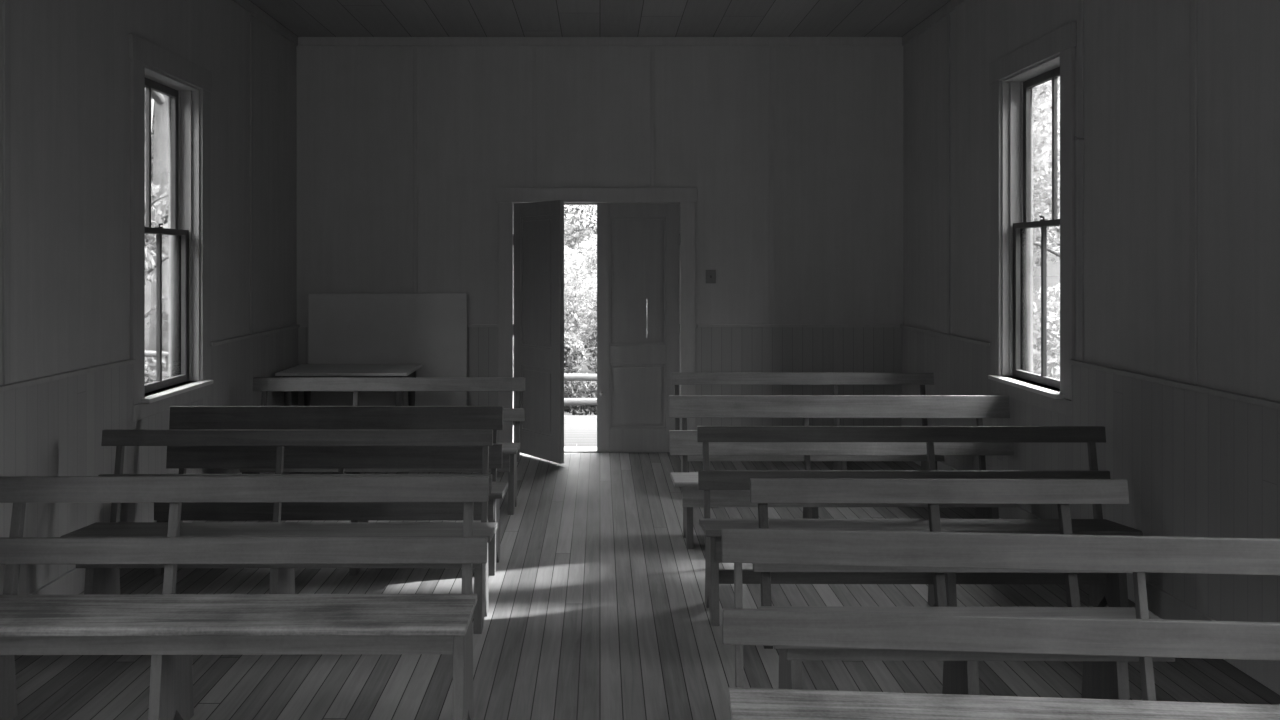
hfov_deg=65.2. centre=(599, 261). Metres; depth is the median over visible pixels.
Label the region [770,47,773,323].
trim
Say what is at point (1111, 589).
bench
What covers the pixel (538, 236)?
door
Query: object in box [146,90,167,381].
tree
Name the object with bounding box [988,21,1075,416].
window
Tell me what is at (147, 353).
rail fence
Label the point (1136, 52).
wall
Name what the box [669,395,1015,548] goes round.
bench
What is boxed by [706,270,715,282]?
light switch
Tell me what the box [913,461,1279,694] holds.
baseboard
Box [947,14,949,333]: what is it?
trim
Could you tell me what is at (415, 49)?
trim
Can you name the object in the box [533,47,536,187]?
trim
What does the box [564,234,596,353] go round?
bush
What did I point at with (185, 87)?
window
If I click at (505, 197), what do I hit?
trim
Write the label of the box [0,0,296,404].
wall
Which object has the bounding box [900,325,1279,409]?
trim
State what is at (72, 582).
baseboard
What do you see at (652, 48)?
trim
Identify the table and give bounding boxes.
[275,364,421,405]
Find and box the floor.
[12,453,1279,719]
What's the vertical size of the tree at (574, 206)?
8.154 m
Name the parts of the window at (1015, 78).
sill, pane, exterior casing, pane, sash, sash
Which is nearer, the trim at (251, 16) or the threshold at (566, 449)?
the trim at (251, 16)
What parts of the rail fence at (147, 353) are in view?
rail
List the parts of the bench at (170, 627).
leg, post, leg, post, seat, rail, rail, leg, post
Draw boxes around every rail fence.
[145,351,165,373]
[564,374,596,405]
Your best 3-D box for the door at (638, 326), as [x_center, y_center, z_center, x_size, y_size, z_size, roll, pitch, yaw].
[0.343,0.585,8.912,0.739,2.204,0.084,0,0,0]
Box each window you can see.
[129,33,212,421]
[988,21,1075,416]
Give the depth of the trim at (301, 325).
8.87 m
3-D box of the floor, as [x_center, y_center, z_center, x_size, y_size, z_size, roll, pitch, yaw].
[0.000,1.760,3.500,5.760,0.120,11.160,0,0,0]
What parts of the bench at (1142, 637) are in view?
post, rail, rail, seat, post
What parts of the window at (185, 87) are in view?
sash, sash, pane, pane, sill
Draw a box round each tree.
[145,88,154,209]
[145,99,167,383]
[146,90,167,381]
[564,205,596,227]
[564,205,596,276]
[1033,80,1059,333]
[1033,80,1059,379]
[1034,77,1059,200]
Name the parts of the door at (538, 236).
panel, panel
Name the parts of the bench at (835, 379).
post, leg, rail, post, leg, post, leg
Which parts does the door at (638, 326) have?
panel, panel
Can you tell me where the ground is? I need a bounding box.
[145,275,1059,414]
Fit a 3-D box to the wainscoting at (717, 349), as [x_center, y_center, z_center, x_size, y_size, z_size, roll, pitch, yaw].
[0.000,1.140,8.891,5.360,1.120,0.018,0,0,0]
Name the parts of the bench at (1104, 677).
post, leg, post, rail, rail, seat, leg, post, leg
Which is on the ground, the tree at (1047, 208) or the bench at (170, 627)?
the tree at (1047, 208)
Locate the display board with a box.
[308,293,466,405]
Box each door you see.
[513,200,563,463]
[597,204,679,450]
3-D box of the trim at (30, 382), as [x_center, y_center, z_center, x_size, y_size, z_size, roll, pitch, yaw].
[-2.683,0.568,3.490,0.035,0.025,10.780,0,0,0]
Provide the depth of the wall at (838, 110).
8.90 m
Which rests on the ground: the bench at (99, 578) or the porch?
the porch
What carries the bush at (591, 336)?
on the ground
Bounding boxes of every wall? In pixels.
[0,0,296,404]
[297,46,902,442]
[903,0,1279,401]
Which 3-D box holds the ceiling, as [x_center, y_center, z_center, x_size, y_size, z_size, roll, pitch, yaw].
[0.000,-2.075,3.500,5.760,0.150,11.160,0,0,0]
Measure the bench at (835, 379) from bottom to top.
0.860 m
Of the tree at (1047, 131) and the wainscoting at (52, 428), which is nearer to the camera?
the wainscoting at (52, 428)
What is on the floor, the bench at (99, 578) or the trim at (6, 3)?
the bench at (99, 578)
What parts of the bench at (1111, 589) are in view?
post, leg, rail, rail, seat, post, leg, post, leg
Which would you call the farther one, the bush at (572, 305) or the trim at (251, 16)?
the bush at (572, 305)
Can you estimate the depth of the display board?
8.84 m
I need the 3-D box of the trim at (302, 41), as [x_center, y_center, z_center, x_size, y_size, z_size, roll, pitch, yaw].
[0.000,-1.960,8.890,5.360,0.080,0.020,0,0,0]
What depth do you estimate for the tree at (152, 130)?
19.76 m
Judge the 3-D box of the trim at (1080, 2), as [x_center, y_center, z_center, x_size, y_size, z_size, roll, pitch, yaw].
[2.694,-0.677,5.600,0.012,2.465,0.044,0,0,0]
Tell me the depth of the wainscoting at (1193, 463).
4.77 m
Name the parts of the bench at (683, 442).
seat, post, leg, post, leg, rail, rail, post, leg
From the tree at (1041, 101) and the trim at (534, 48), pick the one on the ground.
the tree at (1041, 101)
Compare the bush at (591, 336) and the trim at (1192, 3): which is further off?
the bush at (591, 336)
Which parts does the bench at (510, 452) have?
leg, post, post, rail, seat, leg, rail, post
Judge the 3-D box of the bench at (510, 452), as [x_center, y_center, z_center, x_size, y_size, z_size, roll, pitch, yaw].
[-1.520,1.267,6.976,1.960,0.866,0.551,0,0,0]
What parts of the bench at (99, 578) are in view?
leg, post, post, seat, leg, rail, rail, leg, post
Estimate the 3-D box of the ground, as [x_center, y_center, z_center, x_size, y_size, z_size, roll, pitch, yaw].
[0.000,1.540,20.000,90.000,1.634,90.000,0,0,0]
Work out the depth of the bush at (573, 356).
14.02 m
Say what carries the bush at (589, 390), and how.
on the ground
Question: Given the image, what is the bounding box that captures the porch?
[564,415,596,446]
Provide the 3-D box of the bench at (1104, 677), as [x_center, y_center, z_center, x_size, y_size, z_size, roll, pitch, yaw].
[1.274,1.260,3.554,1.417,0.880,0.521,0,0,0]
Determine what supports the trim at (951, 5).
attached to the wall at (1136, 52)
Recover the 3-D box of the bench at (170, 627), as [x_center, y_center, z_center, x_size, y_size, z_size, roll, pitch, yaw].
[-1.396,1.266,3.666,1.930,0.868,0.502,0,0,0]
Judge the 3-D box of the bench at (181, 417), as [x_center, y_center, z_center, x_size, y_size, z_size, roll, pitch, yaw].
[-1.514,1.270,5.631,1.972,0.860,0.462,0,0,0]
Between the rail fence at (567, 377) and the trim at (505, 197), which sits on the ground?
the rail fence at (567, 377)
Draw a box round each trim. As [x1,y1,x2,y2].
[0,325,299,391]
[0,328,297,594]
[3,0,10,384]
[233,0,297,45]
[250,14,252,333]
[298,37,901,45]
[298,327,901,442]
[300,324,899,326]
[413,47,417,292]
[496,188,697,442]
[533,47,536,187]
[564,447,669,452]
[651,47,654,187]
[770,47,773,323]
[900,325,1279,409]
[902,0,966,45]
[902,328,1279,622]
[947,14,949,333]
[1078,0,1083,360]
[1189,0,1196,384]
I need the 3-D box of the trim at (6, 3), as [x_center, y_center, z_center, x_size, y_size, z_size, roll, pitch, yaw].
[-2.694,-0.677,4.540,0.012,2.465,0.044,0,0,0]
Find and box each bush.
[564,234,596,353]
[564,331,596,373]
[564,371,596,414]
[575,285,596,373]
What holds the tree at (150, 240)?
on the ground
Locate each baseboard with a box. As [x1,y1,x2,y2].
[29,472,269,594]
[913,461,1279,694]
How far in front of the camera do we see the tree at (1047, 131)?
13.21 m
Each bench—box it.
[0,476,488,719]
[61,430,496,633]
[154,406,507,575]
[240,377,524,514]
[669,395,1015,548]
[672,373,943,491]
[697,426,1142,625]
[722,527,1279,719]
[750,478,1174,699]
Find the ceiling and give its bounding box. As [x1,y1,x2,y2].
[249,0,950,36]
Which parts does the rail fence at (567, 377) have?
rail, rail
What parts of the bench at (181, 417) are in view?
leg, post, rail, rail, post, leg, leg, post, seat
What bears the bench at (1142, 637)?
on the floor
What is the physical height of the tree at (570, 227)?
8.512 m
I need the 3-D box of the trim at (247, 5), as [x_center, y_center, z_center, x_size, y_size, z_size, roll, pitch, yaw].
[-2.690,-1.960,3.490,0.020,0.080,10.780,0,0,0]

